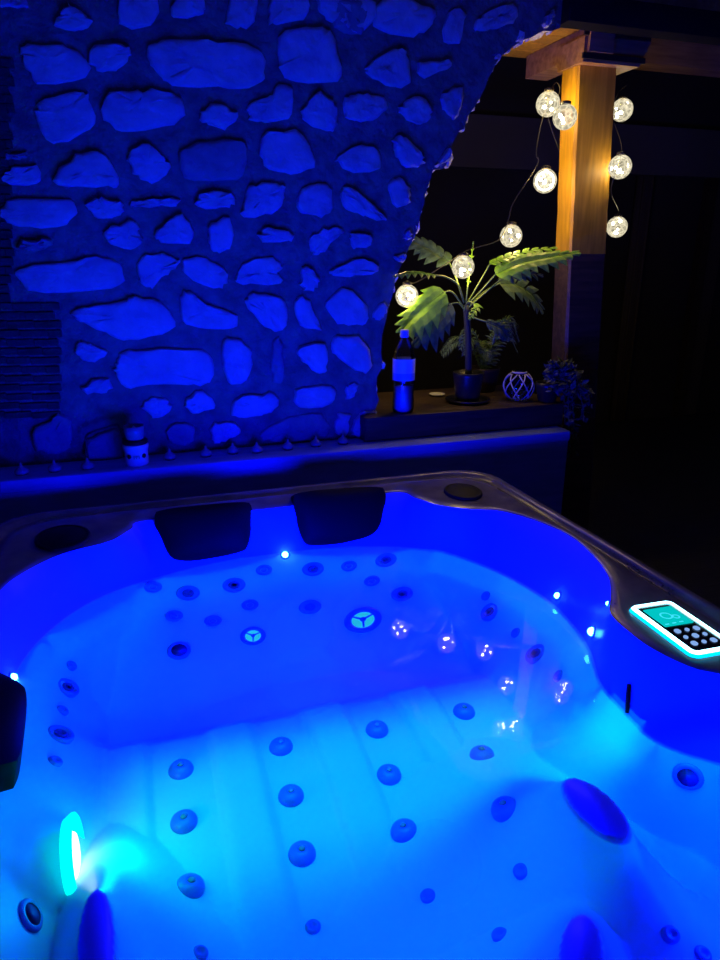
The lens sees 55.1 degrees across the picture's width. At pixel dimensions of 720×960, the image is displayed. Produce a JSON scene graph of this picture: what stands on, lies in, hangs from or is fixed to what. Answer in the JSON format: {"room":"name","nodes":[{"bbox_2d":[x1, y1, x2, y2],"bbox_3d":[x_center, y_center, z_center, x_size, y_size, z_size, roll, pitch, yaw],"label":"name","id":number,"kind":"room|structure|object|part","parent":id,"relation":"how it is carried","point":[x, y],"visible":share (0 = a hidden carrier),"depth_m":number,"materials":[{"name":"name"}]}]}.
{"room":"hot tub patio","nodes":[
{"label":"hot tub patio","id":0,"kind":"room"},
{"bbox_2d":[0,0,719,466],"bbox_3d":[-0.011,-1.431,2.937,6.400,2.700,0.186,-6,19,-17],"label":"wall","id":1,"kind":"structure","parent":0,"point":[210,210],"depth_m":2.79,"materials":[{"name":"grey stone"}]},
{"bbox_2d":[0,426,570,523],"bbox_3d":[-0.996,0.393,3.028,4.230,0.975,0.220,-6,19,-17],"label":"ledge","id":2,"kind":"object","parent":1,"relation":"attached to","point":[532,461],"depth_m":3.02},
{"bbox_2d":[14,463,28,475],"bbox_3d":[-1.339,-0.046,2.727,0.054,0.047,0.053,-6,19,-17],"label":"ornament","id":3,"kind":"object","parent":2,"relation":"on","point":[20,470],"visible":1,"depth_m":2.71,"materials":[{"name":"grey"}]},
{"bbox_2d":[47,460,61,472],"bbox_3d":[-1.225,-0.059,2.765,0.054,0.047,0.053,-6,19,-17],"label":"ornament","id":4,"kind":"object","parent":2,"relation":"on","point":[54,467],"visible":1,"depth_m":2.75,"materials":[{"name":"grey"}]},
{"bbox_2d":[81,457,94,469],"bbox_3d":[-1.105,-0.069,2.797,0.054,0.047,0.053,-6,19,-17],"label":"ornament","id":5,"kind":"object","parent":2,"relation":"on","point":[86,465],"visible":1,"depth_m":2.78,"materials":[{"name":"grey"}]},
{"bbox_2d":[85,423,123,459],"bbox_3d":[-1.048,-0.151,2.850,0.166,0.163,0.037,1,18,2],"label":"cable","id":6,"kind":"object","parent":2,"relation":"on","point":[114,424],"visible":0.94,"depth_m":2.83,"materials":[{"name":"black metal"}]},
{"bbox_2d":[122,423,148,466],"bbox_3d":[-0.922,-0.143,2.834,0.104,0.165,0.104,-6,19,-17],"label":"ceramic jar","id":7,"kind":"object","parent":2,"relation":"on","point":[135,445],"visible":1,"depth_m":2.80,"materials":[{"name":"grey ceramic"}]},
{"bbox_2d":[123,423,143,440],"bbox_3d":[-0.922,-0.194,2.818,0.082,0.059,0.082,-6,19,-17],"label":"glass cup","id":8,"kind":"object","parent":7,"relation":"on","point":[133,431],"depth_m":2.79,"materials":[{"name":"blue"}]},
{"bbox_2d":[163,449,175,460],"bbox_3d":[-0.808,-0.112,2.928,0.054,0.047,0.053,-6,19,-17],"label":"ornament","id":9,"kind":"object","parent":2,"relation":"on","point":[169,455],"visible":1,"depth_m":2.92,"materials":[{"name":"grey"}]},
{"bbox_2d":[199,446,211,456],"bbox_3d":[-0.665,-0.126,2.972,0.054,0.047,0.053,-6,19,-17],"label":"ornament","id":10,"kind":"object","parent":2,"relation":"on","point":[205,452],"visible":1,"depth_m":2.96,"materials":[{"name":"grey"}]},
{"bbox_2d":[227,443,238,453],"bbox_3d":[-0.557,-0.141,3.017,0.054,0.047,0.053,-6,19,-17],"label":"ornament","id":11,"kind":"object","parent":2,"relation":"on","point":[232,449],"visible":1,"depth_m":3.00,"materials":[{"name":"grey"}]},
{"bbox_2d":[251,442,262,452],"bbox_3d":[-0.454,-0.146,3.032,0.054,0.047,0.053,-6,19,-17],"label":"ornament","id":12,"kind":"object","parent":2,"relation":"on","point":[256,448],"visible":1,"depth_m":3.02,"materials":[{"name":"grey"}]},
{"bbox_2d":[282,439,293,449],"bbox_3d":[-0.322,-0.161,3.079,0.054,0.047,0.053,-6,19,-17],"label":"ornament","id":13,"kind":"object","parent":2,"relation":"on","point":[287,445],"visible":1,"depth_m":3.07,"materials":[{"name":"grey"}]},
{"bbox_2d":[310,436,321,446],"bbox_3d":[-0.200,-0.177,3.127,0.054,0.047,0.053,-6,19,-17],"label":"ornament","id":14,"kind":"object","parent":2,"relation":"on","point":[314,443],"visible":1,"depth_m":3.11,"materials":[{"name":"grey"}]},
{"bbox_2d":[337,434,348,444],"bbox_3d":[-0.078,-0.190,3.169,0.054,0.047,0.053,-6,19,-17],"label":"ornament","id":15,"kind":"object","parent":2,"relation":"on","point":[342,440],"visible":1,"depth_m":3.15,"materials":[{"name":"grey"}]},
{"bbox_2d":[502,28,624,57],"bbox_3d":[0.722,-2.121,3.279,1.130,0.022,0.642,-6,19,-17],"label":"boards","id":16,"kind":"object","parent":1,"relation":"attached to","point":[527,48],"visible":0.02,"depth_m":3.39,"materials":[{"name":"orange wood"}]},
{"bbox_2d":[560,0,719,45],"bbox_3d":[1.963,-2.138,3.314,2.289,0.107,0.100,-6,19,-17],"label":"ceiling beam","id":17,"kind":"structure","parent":1,"relation":"attached to","point":[623,17],"depth_m":3.06,"materials":[{"name":"black wood"}]},
{"bbox_2d":[376,56,719,422],"bbox_3d":[-0.605,-2.535,6.161,11.000,4.600,0.200,-6,19,-17],"label":"wall","id":18,"kind":"structure","parent":0,"point":[462,207],"depth_m":7.02,"materials":[{"name":"grey paint"}]},
{"bbox_2d":[449,114,719,178],"bbox_3d":[1.999,-3.205,6.649,5.604,0.438,0.150,-6,19,-17],"label":"beam","id":19,"kind":"structure","parent":18,"relation":"attached to","point":[487,142],"depth_m":6.57,"materials":[{"name":"grey"}]},
{"bbox_2d":[671,178,719,417],"bbox_3d":[3.851,-2.053,7.693,0.394,2.733,0.100,-6,19,-17],"label":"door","id":20,"kind":"structure","parent":18,"relation":"in","point":[706,256],"depth_m":7.67,"materials":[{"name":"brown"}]},
{"bbox_2d":[588,412,719,607],"bbox_3d":[0.644,0.858,3.271,11.000,0.060,9.000,-6,19,-17],"label":"floor","id":21,"kind":"structure","parent":0,"point":[655,497],"depth_m":5.48,"materials":[{"name":"black"}]},
{"bbox_2d":[0,470,719,959],"bbox_3d":[-0.038,0.776,1.906,1.978,0.942,2.258,-6,19,-17],"label":"hot tub","id":22,"kind":"object","parent":21,"relation":"on","point":[441,715],"visible":1,"depth_m":1.84,"materials":[{"name":"plastic"}]},
{"bbox_2d":[9,672,17,679],"bbox_3d":[-0.920,0.525,1.830,0.023,0.033,0.033,-6,19,-17],"label":"light","id":23,"kind":"object","parent":22,"relation":"attached to","point":[14,675],"depth_m":1.82,"materials":[{"name":"white plastic"}]},
{"bbox_2d":[38,526,86,546],"bbox_3d":[-0.989,0.183,2.294,0.151,0.010,0.191,-6,19,-17],"label":"grille","id":24,"kind":"object","parent":22,"relation":"attached to","point":[56,536],"depth_m":2.27,"materials":[{"name":"black plastic"}]},
{"bbox_2d":[59,812,84,895],"bbox_3d":[-0.625,0.821,1.506,0.035,0.176,0.176,-6,19,-17],"label":"lamp","id":25,"kind":"object","parent":22,"relation":"attached to","point":[71,831],"depth_m":1.46,"materials":[{"name":"plastic"}]},
{"bbox_2d":[280,551,289,558],"bbox_3d":[-0.283,0.283,2.604,0.036,0.029,0.029,-6,19,-17],"label":"light","id":26,"kind":"object","parent":22,"relation":"attached to","point":[283,554],"depth_m":2.60,"materials":[{"name":"white plastic"}]},
{"bbox_2d":[447,484,479,496],"bbox_3d":[0.410,0.037,2.740,0.128,0.010,0.162,-6,19,-17],"label":"grille","id":27,"kind":"object","parent":22,"relation":"attached to","point":[453,490],"depth_m":2.72,"materials":[{"name":"black plastic"}]},
{"bbox_2d":[554,591,560,599],"bbox_3d":[0.638,0.374,2.222,0.021,0.029,0.030,-5,19,-14],"label":"light","id":28,"kind":"object","parent":22,"relation":"attached to","point":[557,594],"depth_m":2.21,"materials":[{"name":"white plastic"}]},
{"bbox_2d":[587,626,595,637],"bbox_3d":[0.666,0.436,1.974,0.027,0.038,0.037,-6,19,-17],"label":"light","id":29,"kind":"object","parent":22,"relation":"attached to","point":[591,632],"depth_m":1.97,"materials":[{"name":"white plastic"}]},
{"bbox_3d":[0.807,0.373,1.738,0.139,0.013,0.248,-6,19,-17],"label":"control panel","id":30,"kind":"part","parent":22,"relation":"part of","materials":[{"name":"black"}]},
{"bbox_2d":[551,65,615,529],"bbox_3d":[1.203,-0.718,3.747,0.440,2.642,0.260,-6,19,-17],"label":"timber post","id":31,"kind":"object","parent":21,"relation":"on","point":[585,148],"visible":0.56,"depth_m":3.51,"materials":[{"name":"brown wood"}]},
{"bbox_2d":[396,82,632,307],"bbox_3d":[0.876,-1.397,3.315,1.467,1.075,0.376,-10,21,-29],"label":"string light","id":32,"kind":"object","parent":31,"relation":"attached to","point":[564,115],"visible":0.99,"depth_m":3.27,"materials":[{"name":"white glass"}]},
{"bbox_3d":[0.221,-0.866,3.249,0.107,0.106,0.107,-6,19,-17],"label":"globe","id":33,"kind":"part","parent":32,"relation":"part of","materials":[{"name":"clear glass"}]},
{"bbox_3d":[0.488,-1.010,3.272,0.107,0.106,0.107,-6,19,-17],"label":"globe","id":34,"kind":"part","parent":32,"relation":"part of","materials":[{"name":"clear glass"}]},
{"bbox_3d":[0.737,-1.190,3.366,0.107,0.106,0.107,-6,19,-17],"label":"globe","id":35,"kind":"part","parent":32,"relation":"part of","materials":[{"name":"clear glass"}]},
{"bbox_3d":[0.886,-1.432,3.305,0.110,0.109,0.110,-6,19,-17],"label":"globe","id":36,"kind":"part","parent":32,"relation":"part of","materials":[{"name":"clear glass"}]},
{"bbox_3d":[0.880,-1.759,3.229,0.110,0.109,0.110,-6,19,-17],"label":"globe","id":37,"kind":"part","parent":32,"relation":"part of","materials":[{"name":"clear glass"}]},
{"bbox_3d":[0.948,-1.678,3.191,0.110,0.109,0.110,-6,19,-17],"label":"globe","id":38,"kind":"part","parent":32,"relation":"part of","materials":[{"name":"clear glass"}]},
{"bbox_3d":[1.407,-1.385,3.777,0.110,0.109,0.110,-6,19,-17],"label":"globe","id":39,"kind":"part","parent":32,"relation":"part of","materials":[{"name":"clear glass"}]},
{"bbox_3d":[1.263,-1.520,3.351,0.110,0.109,0.110,-6,19,-17],"label":"globe","id":40,"kind":"part","parent":32,"relation":"part of","materials":[{"name":"clear glass"}]},
{"bbox_3d":[1.362,-1.923,3.586,0.110,0.109,0.110,-6,19,-17],"label":"globe","id":41,"kind":"part","parent":32,"relation":"part of","materials":[{"name":"clear glass"}]},
{"bbox_2d":[557,30,650,74],"bbox_3d":[1.157,-2.025,3.282,0.370,0.130,0.222,-6,19,-17],"label":"bolster","id":42,"kind":"object","parent":31,"relation":"on","point":[628,54],"visible":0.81,"depth_m":3.21,"materials":[{"name":"brown wood"}]},
{"bbox_2d":[525,30,614,80],"bbox_3d":[1.018,-2.086,3.386,0.130,0.105,0.550,-6,19,-17],"label":"cross beam","id":43,"kind":"structure","parent":42,"relation":"on","point":[541,64],"depth_m":3.39,"materials":[{"name":"brown wood"}]},
{"bbox_2d":[633,38,719,77],"bbox_3d":[2.657,-2.492,4.170,2.393,0.151,0.140,-6,19,-17],"label":"beam","id":44,"kind":"structure","parent":0,"point":[662,55],"depth_m":3.85,"materials":[{"name":"brown wood"}]},
{"bbox_3d":[0.511,0.132,3.829,0.820,0.975,0.440,-6,19,-17],"label":"wall","id":45,"kind":"structure","parent":0,"visible":0},
{"bbox_2d":[359,385,563,441],"bbox_3d":[0.437,-0.364,3.592,1.065,0.115,0.570,-6,19,-17],"label":"ledge","id":46,"kind":"object","parent":45,"relation":"on","point":[431,415],"depth_m":3.37,"materials":[{"name":"brown wood"}]},
{"bbox_2d":[392,329,414,413],"bbox_3d":[0.204,-0.507,3.222,0.106,0.386,0.106,-6,19,-17],"label":"water bottle","id":47,"kind":"object","parent":46,"relation":"on","point":[403,369],"visible":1,"depth_m":3.21,"materials":[{"name":"clear plastic"}]},
{"bbox_2d":[429,392,444,396],"bbox_3d":[0.408,-0.451,3.652,0.084,0.013,0.084,-6,19,-17],"label":"dish","id":48,"kind":"object","parent":46,"relation":"on","point":[436,394],"visible":1,"depth_m":3.66,"materials":[{"name":"white ceramic"}]},
{"bbox_2d":[439,315,519,392],"bbox_3d":[0.661,-0.681,3.723,0.465,0.406,0.246,-6,19,-17],"label":"potted fern","id":49,"kind":"object","parent":46,"relation":"on","point":[486,354],"visible":0.85,"depth_m":3.71,"materials":[{"name":"green plant"}]},
{"bbox_2d":[472,365,500,392],"bbox_3d":[0.680,-0.553,3.775,0.170,0.130,0.169,-6,19,-17],"label":"pot","id":50,"kind":"object","parent":49,"relation":"on","point":[491,374],"depth_m":3.72,"materials":[{"name":"black ceramic"}]},
{"bbox_2d":[393,236,580,404],"bbox_3d":[0.552,-0.783,3.400,0.986,0.801,0.410,-6,19,-17],"label":"potted plant","id":51,"kind":"object","parent":46,"relation":"on","point":[427,320],"visible":0.98,"depth_m":3.30,"materials":[{"name":"green plant"}]},
{"bbox_3d":[0.533,-0.687,3.415,0.060,0.351,0.034,-6,19,-17],"label":"stem","id":52,"kind":"part","parent":51,"relation":"part of","materials":[{"name":"grey"}]},
{"bbox_2d":[453,370,484,401],"bbox_3d":[0.546,-0.471,3.490,0.160,0.152,0.160,-6,19,-17],"label":"pot","id":53,"kind":"object","parent":51,"relation":"on","point":[467,383],"depth_m":3.44,"materials":[{"name":"black"}]},
{"bbox_2d":[503,370,534,400],"bbox_3d":[0.812,-0.485,3.533,0.159,0.153,0.162,-6,19,-17],"label":"glass lantern","id":54,"kind":"object","parent":46,"relation":"on","point":[510,377],"visible":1,"depth_m":3.54,"materials":[{"name":"clear glass"}]},
{"bbox_2d":[536,355,594,457],"bbox_3d":[1.047,-0.364,3.537,0.315,0.542,0.301,-6,19,-17],"label":"trailing plant","id":55,"kind":"object","parent":46,"relation":"on","point":[559,375],"visible":0.96,"depth_m":3.45,"materials":[{"name":"green plant"}]},
{"bbox_3d":[0.950,-0.447,3.499,0.124,0.100,0.124,-6,19,-17],"label":"pot","id":56,"kind":"part","parent":55,"relation":"part of","materials":[{"name":"black"}]}
]}

